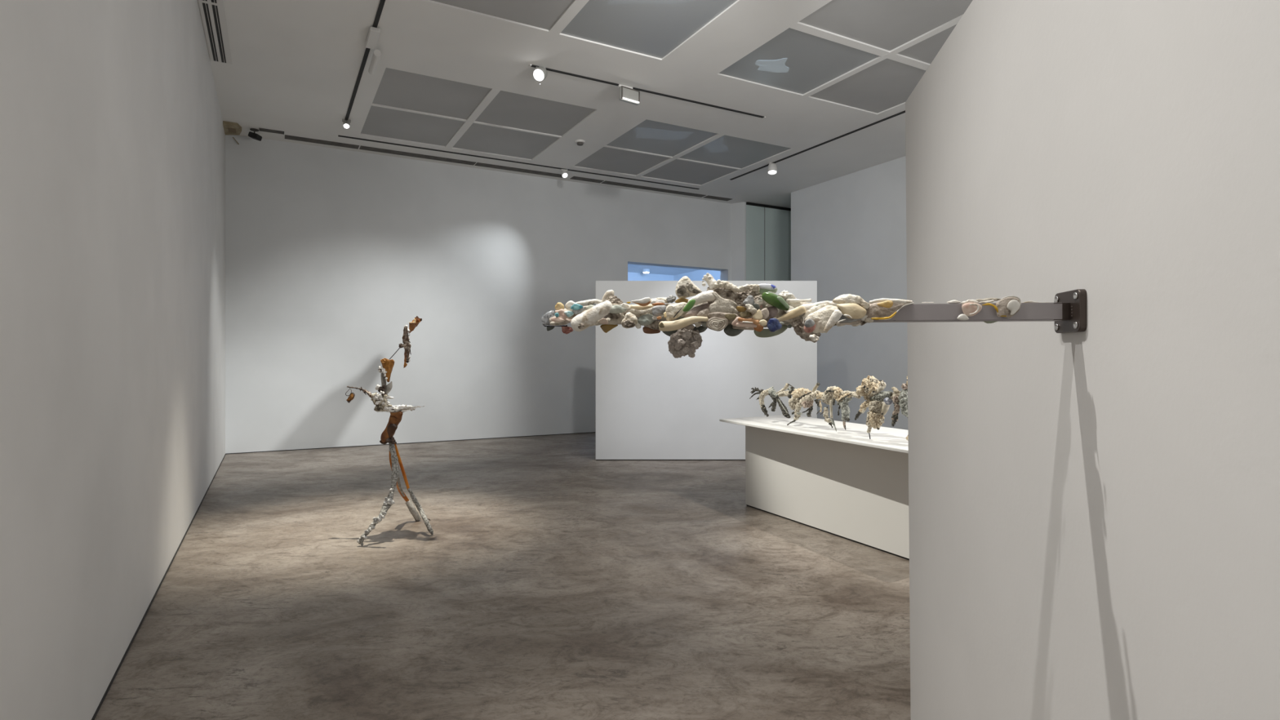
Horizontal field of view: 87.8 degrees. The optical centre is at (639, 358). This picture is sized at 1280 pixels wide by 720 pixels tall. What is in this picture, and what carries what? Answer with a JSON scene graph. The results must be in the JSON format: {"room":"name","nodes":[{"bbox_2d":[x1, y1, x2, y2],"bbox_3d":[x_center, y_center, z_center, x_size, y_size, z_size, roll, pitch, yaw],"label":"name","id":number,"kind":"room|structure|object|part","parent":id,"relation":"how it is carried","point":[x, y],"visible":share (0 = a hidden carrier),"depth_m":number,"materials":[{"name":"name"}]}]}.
{"room":"museum","nodes":[
{"label":"museum","id":0,"kind":"room"},
{"bbox_2d":[0,0,225,719],"bbox_3d":[-2.056,-1.194,2.058,0.300,5.388,19.590,0,0,-29],"label":"wall","id":1,"kind":"structure","parent":0,"point":[113,135],"depth_m":2.85,"materials":[{"name":"white paint"}]},
{"bbox_2d":[91,453,226,719],"bbox_3d":[-2.091,1.494,2.439,0.006,0.011,18.290,0,0,-29],"label":"baseboard","id":2,"kind":"structure","parent":1,"relation":"attached to","point":[154,596],"depth_m":3.73,"materials":[{"name":"grey"}]},
{"bbox_2d":[222,120,241,144],"bbox_3d":[-6.247,-3.455,10.222,0.237,0.165,0.616,0,0,-29],"label":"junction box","id":3,"kind":"object","parent":1,"relation":"attached to","point":[229,127],"visible":1,"depth_m":10.09,"materials":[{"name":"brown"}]},
{"bbox_3d":[-6.224,-3.486,10.157,0.100,0.004,0.200,0,0,-29],"label":"plate","id":4,"kind":"part","parent":3,"relation":"part of","materials":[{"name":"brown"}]},
{"bbox_2d":[225,134,731,453],"bbox_3d":[-2.284,-1.194,12.945,9.807,5.388,0.300,0,0,-29],"label":"wall","id":5,"kind":"structure","parent":0,"point":[331,253],"depth_m":11.82,"materials":[{"name":"white paint"}]},
{"bbox_2d":[258,127,563,177],"bbox_3d":[-3.689,-3.535,11.621,5.140,0.007,0.383,0,0,-30],"label":"air vent","id":6,"kind":"object","parent":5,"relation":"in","point":[384,150],"depth_m":11.48,"materials":[{"name":"black metal"}]},
{"bbox_2d":[227,431,595,453],"bbox_3d":[-3.380,1.494,12.167,7.137,0.011,0.006,0,0,-29],"label":"baseboard","id":7,"kind":"structure","parent":5,"relation":"attached to","point":[590,432],"depth_m":11.72,"materials":[{"name":"grey"}]},
{"bbox_2d":[731,201,746,280],"bbox_3d":[2.169,-1.194,15.237,0.611,5.388,0.189,0,0,32],"label":"trim","id":8,"kind":"structure","parent":5,"relation":"attached to","point":[738,209],"depth_m":15.08,"materials":[{"name":"white paint"}]},
{"bbox_2d":[94,432,911,719],"bbox_3d":[1.000,1.600,11.000,34.000,0.200,38.000,0,0,0],"label":"floor","id":9,"kind":"structure","parent":0,"point":[553,580],"depth_m":4.10,"materials":[{"name":"concrete"}]},
{"bbox_2d":[345,315,433,546],"bbox_3d":[-2.100,0.568,5.701,0.624,1.870,0.797,0,0,41],"label":"sculpture","id":10,"kind":"object","parent":9,"relation":"on","point":[380,401],"visible":1,"depth_m":5.67,"materials":[{"name":"silver metal"}]},
{"bbox_2d":[346,393,354,400],"bbox_3d":[-2.463,0.328,5.660,0.064,0.076,0.032,0,0,9],"label":"pendant","id":11,"kind":"object","parent":10,"relation":"attached to","point":[351,397],"depth_m":5.65,"materials":[{"name":"orange metal"}]},
{"bbox_3d":[-2.138,1.091,5.526,0.149,0.787,0.470,0,0,12],"label":"leg","id":12,"kind":"part","parent":10,"relation":"part of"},
{"bbox_3d":[-2.083,1.400,6.122,0.138,0.205,0.070,0,0,-29],"label":"leg","id":13,"kind":"part","parent":10,"relation":"part of","materials":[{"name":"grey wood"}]},
{"bbox_3d":[-1.861,1.302,5.702,0.261,0.382,0.101,0,0,25],"label":"leg","id":14,"kind":"part","parent":10,"relation":"part of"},
{"bbox_2d":[746,202,791,280],"bbox_3d":[3.376,-1.016,15.578,2.250,5.033,0.070,0,0,-29],"label":"glass screen","id":15,"kind":"object","parent":9,"relation":"on","point":[768,228],"visible":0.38,"depth_m":15.32,"materials":[{"name":"grey glass"}]},
{"bbox_3d":[2.623,-0.989,15.158,0.525,4.978,0.020,0,0,-29],"label":"pane","id":16,"kind":"part","parent":15,"relation":"part of","materials":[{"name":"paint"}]},
{"bbox_3d":[3.376,-3.506,15.578,2.250,0.055,0.070,0,0,-29],"label":"rail","id":17,"kind":"part","parent":15,"relation":"part of","materials":[{"name":"black plastic"}]},
{"bbox_3d":[3.615,-0.989,15.704,1.710,4.978,0.020,0,0,-29],"label":"pane","id":18,"kind":"part","parent":15,"relation":"part of","materials":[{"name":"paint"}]},
{"bbox_2d":[719,414,909,560],"bbox_3d":[1.794,1.060,5.793,0.985,0.880,3.060,0,0,-23],"label":"plinth","id":19,"kind":"object","parent":9,"relation":"on","point":[846,484],"visible":0.42,"depth_m":5.67,"materials":[{"name":"white laminate"}]},
{"bbox_2d":[749,375,908,440],"bbox_3d":[1.554,0.362,5.676,0.212,0.522,2.397,0,0,-19],"label":"sculpture","id":20,"kind":"object","parent":19,"relation":"on","point":[870,388],"visible":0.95,"depth_m":5.35,"materials":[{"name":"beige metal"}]},
{"bbox_3d":[1.232,0.395,6.497,0.063,0.236,0.216,0,0,-24],"label":"leg","id":21,"kind":"part","parent":20,"relation":"part of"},
{"bbox_3d":[1.279,0.419,6.419,0.045,0.183,0.127,0,0,-22],"label":"leg","id":22,"kind":"part","parent":20,"relation":"part of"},
{"bbox_3d":[1.341,0.453,6.228,0.060,0.197,0.227,0,0,-20],"label":"leg","id":23,"kind":"part","parent":20,"relation":"part of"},
{"bbox_3d":[1.415,0.481,5.971,0.061,0.152,0.082,0,0,0],"label":"leg","id":24,"kind":"part","parent":20,"relation":"part of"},
{"bbox_3d":[1.498,0.457,5.864,0.040,0.116,0.069,0,0,-14],"label":"leg","id":25,"kind":"part","parent":20,"relation":"part of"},
{"bbox_3d":[1.540,0.386,5.775,0.031,0.073,0.059,0,0,-21],"label":"leg","id":26,"kind":"part","parent":20,"relation":"part of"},
{"bbox_3d":[1.546,0.407,5.707,0.021,0.106,0.034,0,0,-7],"label":"leg","id":27,"kind":"part","parent":20,"relation":"part of","materials":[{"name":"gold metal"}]},
{"bbox_3d":[1.567,0.471,5.567,0.049,0.128,0.087,0,0,-15],"label":"leg","id":28,"kind":"part","parent":20,"relation":"part of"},
{"bbox_3d":[1.657,0.423,5.377,0.073,0.171,0.086,0,0,0],"label":"leg","id":29,"kind":"part","parent":20,"relation":"part of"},
{"bbox_3d":[1.737,0.370,5.140,0.047,0.101,0.108,0,0,-22],"label":"leg","id":30,"kind":"part","parent":20,"relation":"part of","materials":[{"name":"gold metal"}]},
{"bbox_3d":[1.753,0.464,5.075,0.055,0.210,0.068,0,0,0],"label":"leg","id":31,"kind":"part","parent":20,"relation":"part of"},
{"bbox_3d":[1.864,0.387,4.847,0.055,0.143,0.068,0,0,0],"label":"leg","id":32,"kind":"part","parent":20,"relation":"part of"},
{"bbox_2d":[197,0,905,208],"bbox_3d":[2.480,-4.188,9.530,15.457,1.300,28.700,0,0,-29],"label":"ceiling","id":33,"kind":"structure","parent":0,"point":[294,70],"depth_m":8.56,"materials":[{"name":"paint"}]},
{"bbox_2d":[198,0,232,64],"bbox_3d":[-4.052,-3.530,6.239,0.215,0.015,3.840,0,0,-29],"label":"ceiling vent","id":34,"kind":"object","parent":33,"relation":"in","point":[212,11],"visible":1,"depth_m":7.13,"materials":[{"name":"white"}]},
{"bbox_2d":[248,128,262,141],"bbox_3d":[-5.939,-3.460,10.271,0.139,0.157,0.158,0,0,0],"label":"security camera","id":35,"kind":"object","parent":33,"relation":"attached to","point":[252,135],"visible":1,"depth_m":10.23,"materials":[{"name":"black plastic"}]},
{"bbox_2d":[344,0,385,119],"bbox_3d":[-2.863,-3.531,7.157,0.050,0.013,6.340,0,0,-29],"label":"track","id":36,"kind":"object","parent":33,"relation":"attached to","point":[381,4],"visible":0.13,"depth_m":7.99,"materials":[{"name":"grey metal"}]},
{"bbox_2d":[342,118,351,128],"bbox_3d":[-4.341,-3.473,9.842,0.122,0.154,0.145,0,0,0],"label":"track spotlight","id":37,"kind":"object","parent":36,"relation":"hanging from","point":[346,124],"visible":1,"depth_m":9.82,"materials":[{"name":"grey metal"}]},
{"bbox_2d":[364,26,381,75],"bbox_3d":[-3.009,-3.456,7.514,0.167,0.136,0.982,0,0,-20],"label":"track light","id":38,"kind":"object","parent":36,"relation":"attached to","point":[374,33],"visible":1,"depth_m":7.41,"materials":[{"name":"white metal"}]},
{"bbox_2d":[360,67,595,159],"bbox_3d":[-2.509,-3.572,9.972,2.830,0.071,2.750,0,0,-29],"label":"skylight","id":39,"kind":"object","parent":33,"relation":"attached to","point":[406,105],"visible":0.96,"depth_m":9.80,"materials":[{"name":"glass"}]},
{"bbox_3d":[-3.506,-3.561,10.212,1.315,0.010,1.367,0,0,-29],"label":"pane","id":40,"kind":"part","parent":39,"relation":"part of","materials":[{"name":"grey glass"}]},
{"bbox_3d":[-2.832,-3.561,8.988,1.315,0.010,1.337,0,0,-29],"label":"pane","id":41,"kind":"part","parent":39,"relation":"part of","materials":[{"name":"grey glass"}]},
{"bbox_3d":[-2.219,-3.561,10.921,1.405,0.010,1.367,0,0,-29],"label":"pane","id":42,"kind":"part","parent":39,"relation":"part of","materials":[{"name":"grey glass"}]},
{"bbox_3d":[-1.544,-3.561,9.697,1.405,0.010,1.337,0,0,-29],"label":"pane","id":43,"kind":"part","parent":39,"relation":"part of","materials":[{"name":"grey glass"}]},
{"bbox_2d":[336,134,700,189],"bbox_3d":[-1.778,-3.531,12.199,6.900,0.013,0.053,0,0,-29],"label":"track","id":44,"kind":"object","parent":33,"relation":"attached to","point":[337,135],"visible":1,"depth_m":11.84,"materials":[{"name":"grey metal"}]},
{"bbox_2d":[560,168,568,177],"bbox_3d":[-1.409,-3.452,12.398,0.117,0.171,0.150,0,0,-21],"label":"track spotlight","id":45,"kind":"object","parent":44,"relation":"hanging from","point":[564,174],"visible":1,"depth_m":12.37,"materials":[{"name":"white metal"}]},
{"bbox_2d":[574,139,585,145],"bbox_3d":[-0.974,-3.508,10.822,0.170,0.060,0.170,0,0,0],"label":"smoke detector","id":46,"kind":"object","parent":33,"relation":"attached to","point":[580,142],"visible":1,"depth_m":10.78,"materials":[{"name":"white plastic"}]},
{"bbox_2d":[432,0,737,58],"bbox_3d":[-0.272,-3.672,6.016,2.930,0.271,2.760,0,0,-29],"label":"skylight","id":47,"kind":"object","parent":33,"relation":"attached to","point":[653,28],"visible":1,"depth_m":6.92,"materials":[{"name":"glass"}]},
{"bbox_3d":[-1.085,-3.561,5.916,1.410,0.010,2.150,0,0,-29],"label":"pane","id":48,"kind":"part","parent":47,"relation":"part of","materials":[{"name":"grey glass"}]},
{"bbox_3d":[0.251,-3.561,6.652,1.400,0.010,2.150,0,0,-29],"label":"pane","id":49,"kind":"part","parent":47,"relation":"part of","materials":[{"name":"grey glass"}]},
{"bbox_2d":[528,63,765,118],"bbox_3d":[0.247,-3.531,8.876,3.600,0.013,0.048,0,0,-29],"label":"track","id":50,"kind":"object","parent":33,"relation":"attached to","point":[530,64],"visible":1,"depth_m":8.83,"materials":[{"name":"grey metal"}]},
{"bbox_2d":[532,66,547,84],"bbox_3d":[-1.197,-3.450,8.102,0.159,0.192,0.272,0,0,15],"label":"track spotlight","id":51,"kind":"object","parent":50,"relation":"hanging from","point":[540,73],"visible":1,"depth_m":8.03,"materials":[{"name":"grey metal"}]},
{"bbox_2d":[617,84,639,105],"bbox_3d":[-0.173,-3.407,8.558,0.300,0.255,0.204,0,0,-37],"label":"washer","id":52,"kind":"object","parent":50,"relation":"hanging from","point":[627,94],"visible":1,"depth_m":8.49,"materials":[{"name":"white metal"}]},
{"bbox_2d":[569,176,732,200],"bbox_3d":[0.336,-3.535,13.888,3.803,0.007,0.285,0,0,-30],"label":"ceiling vent","id":53,"kind":"object","parent":33,"relation":"in","point":[578,178],"depth_m":13.78,"materials":[{"name":"black metal"}]},
{"bbox_2d":[574,119,791,184],"bbox_3d":[0.670,-3.632,11.724,2.830,0.191,2.750,0,0,-29],"label":"skylight","id":54,"kind":"object","parent":33,"relation":"attached to","point":[651,148],"visible":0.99,"depth_m":11.55,"materials":[{"name":"glass"}]},
{"bbox_3d":[-0.341,-3.561,11.995,1.320,0.010,1.300,0,0,-29],"label":"pane","id":55,"kind":"part","parent":54,"relation":"part of","materials":[{"name":"grey glass"}]},
{"bbox_3d":[0.332,-3.561,10.773,1.320,0.010,1.410,0,0,-29],"label":"pane","id":56,"kind":"part","parent":54,"relation":"part of","materials":[{"name":"grey glass"}]},
{"bbox_3d":[0.942,-3.561,12.702,1.410,0.010,1.300,0,0,-29],"label":"pane","id":57,"kind":"part","parent":54,"relation":"part of","materials":[{"name":"grey glass"}]},
{"bbox_3d":[1.615,-3.561,11.480,1.410,0.010,1.410,0,0,-29],"label":"pane","id":58,"kind":"part","parent":54,"relation":"part of","materials":[{"name":"grey glass"}]},
{"bbox_2d":[728,110,905,180],"bbox_3d":[2.908,-3.531,11.102,0.058,0.013,4.680,0,0,-29],"label":"track","id":59,"kind":"object","parent":33,"relation":"attached to","point":[902,112],"visible":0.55,"depth_m":10.86,"materials":[{"name":"grey metal"}]},
{"bbox_2d":[767,162,777,174],"bbox_3d":[2.390,-3.439,12.021,0.174,0.198,0.189,0,0,0],"label":"track spotlight","id":60,"kind":"object","parent":59,"relation":"hanging from","point":[772,167],"visible":1,"depth_m":11.98,"materials":[{"name":"white metal"}]},
{"bbox_2d":[719,0,972,112],"bbox_3d":[2.864,-3.627,7.743,2.830,0.180,2.760,0,0,-29],"label":"skylight","id":61,"kind":"object","parent":33,"relation":"attached to","point":[871,55],"visible":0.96,"depth_m":7.71,"materials":[{"name":"glass"}]},
{"bbox_3d":[1.892,-3.561,8.030,1.405,0.010,1.320,0,0,-29],"label":"pane","id":62,"kind":"part","parent":61,"relation":"part of","materials":[{"name":"grey glass"}]},
{"bbox_3d":[3.171,-3.561,8.735,1.335,0.010,1.320,0,0,-29],"label":"pane","id":63,"kind":"part","parent":61,"relation":"part of","materials":[{"name":"grey glass"}]},
{"bbox_3d":[2.587,-3.561,6.769,1.405,0.010,1.320,0,0,-29],"label":"pane","id":64,"kind":"part","parent":61,"relation":"part of","materials":[{"name":"grey glass"}]},
{"bbox_3d":[3.866,-3.561,7.473,1.335,0.010,1.320,0,0,-29],"label":"pane","id":65,"kind":"part","parent":61,"relation":"part of","materials":[{"name":"grey glass"}]},
{"bbox_2d":[627,263,700,275],"bbox_3d":[-1.449,-3.190,18.378,10.800,0.200,8.410,0,0,-29],"label":"ceiling","id":66,"kind":"structure","parent":0,"point":[631,268],"depth_m":23.13,"materials":[{"name":"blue paint"}]},
{"bbox_2d":[642,268,649,273],"bbox_3d":[0.212,-3.025,23.000,0.260,0.130,0.260,0,0,0],"label":"recessed light","id":67,"kind":"object","parent":66,"relation":"in","point":[644,270],"visible":1,"depth_m":22.90,"materials":[{"name":"white"}]},
{"bbox_2d":[627,269,719,280],"bbox_3d":[-1.521,-1.100,18.509,11.200,5.200,8.710,0,0,-29],"label":"wall","id":68,"kind":"structure","parent":0,"point":[697,275],"depth_m":23.89,"materials":[{"name":"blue paint"}]},
{"bbox_2d":[595,280,817,460],"bbox_3d":[0.976,0.175,9.950,3.264,2.650,0.300,0,0,0],"label":"wall","id":69,"kind":"structure","parent":0,"point":[651,404],"depth_m":9.80,"materials":[{"name":"white paint"}]},
{"bbox_2d":[791,155,907,430],"bbox_3d":[5.366,-1.194,10.589,0.300,5.388,8.370,0,0,-29],"label":"wall","id":70,"kind":"structure","parent":0,"point":[848,232],"depth_m":12.56,"materials":[{"name":"white paint"}]},
{"bbox_2d":[905,0,1279,719],"bbox_3d":[0.949,0.249,0.796,0.342,2.502,3.603,0,0,8],"label":"wall","id":71,"kind":"structure","parent":0,"point":[1094,513],"depth_m":1.21,"materials":[{"name":"white paint"}]},
{"bbox_2d":[541,272,1087,358],"bbox_3d":[0.314,-0.089,1.352,1.077,0.175,0.138,0,0,7],"label":"sculpture","id":72,"kind":"object","parent":71,"relation":"attached to","point":[729,307],"visible":1,"depth_m":1.34,"materials":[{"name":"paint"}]},
{"bbox_2d":[541,310,554,325],"bbox_3d":[-0.201,-0.089,1.457,0.029,0.035,0.014,0,0,0],"label":"seashell","id":73,"kind":"object","parent":72,"relation":"on","point":[546,318],"depth_m":1.45,"materials":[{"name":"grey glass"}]},
{"bbox_3d":[-0.180,-0.070,1.425,0.051,0.004,0.004,0,0,9],"label":"rod","id":74,"kind":"part","parent":72,"relation":"part of","materials":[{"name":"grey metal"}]},
{"bbox_3d":[0.066,-0.028,1.379,0.015,0.013,0.010,0,0,0],"label":"bone knob","id":75,"kind":"part","parent":72,"relation":"part of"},
{"bbox_3d":[0.068,-0.040,1.374,0.014,0.016,0.011,0,0,0],"label":"bone knob","id":76,"kind":"part","parent":72,"relation":"part of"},
{"bbox_3d":[0.076,-0.043,1.369,0.015,0.015,0.012,0,0,0],"label":"bone knob","id":77,"kind":"part","parent":72,"relation":"part of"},
{"bbox_3d":[0.078,-0.024,1.369,0.015,0.014,0.009,0,0,-14],"label":"bone knob","id":78,"kind":"part","parent":72,"relation":"part of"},
{"bbox_3d":[0.084,-0.013,1.375,0.016,0.014,0.010,0,0,0],"label":"bone knob","id":79,"kind":"part","parent":72,"relation":"part of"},
{"bbox_3d":[0.084,-0.033,1.348,0.017,0.015,0.011,0,0,28],"label":"bone knob","id":80,"kind":"part","parent":72,"relation":"part of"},
{"bbox_3d":[0.094,-0.018,1.359,0.016,0.016,0.010,0,0,6],"label":"bone knob","id":81,"kind":"part","parent":72,"relation":"part of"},
{"bbox_3d":[0.096,-0.049,1.361,0.020,0.018,0.014,0,0,0],"label":"bone knob","id":82,"kind":"part","parent":72,"relation":"part of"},
{"bbox_3d":[0.104,-0.012,1.376,0.014,0.014,0.009,0,0,0],"label":"bone knob","id":83,"kind":"part","parent":72,"relation":"part of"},
{"bbox_3d":[0.112,-0.028,1.366,0.017,0.016,0.011,0,0,0],"label":"bone knob","id":84,"kind":"part","parent":72,"relation":"part of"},
{"bbox_3d":[0.117,-0.043,1.373,0.014,0.014,0.011,0,0,0],"label":"bone knob","id":85,"kind":"part","parent":72,"relation":"part of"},
{"bbox_3d":[0.197,-0.059,1.385,0.045,0.026,0.012,0,0,0],"label":"glass dish","id":86,"kind":"part","parent":72,"relation":"part of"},
{"bbox_3d":[0.271,-0.057,1.374,0.071,0.026,0.013,0,0,0],"label":"glass dish","id":87,"kind":"part","parent":72,"relation":"part of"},
{"bbox_2d":[866,302,913,319],"bbox_3d":[0.496,-0.098,1.335,0.103,0.045,0.019,0,0,0],"label":"seashell","id":88,"kind":"object","parent":72,"relation":"hanging from","point":[873,312],"depth_m":1.33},
{"bbox_3d":[0.844,-0.092,1.307,0.012,0.081,0.104,0,0,8],"label":"mounting plate","id":89,"kind":"part","parent":72,"relation":"part of","materials":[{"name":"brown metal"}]}
]}

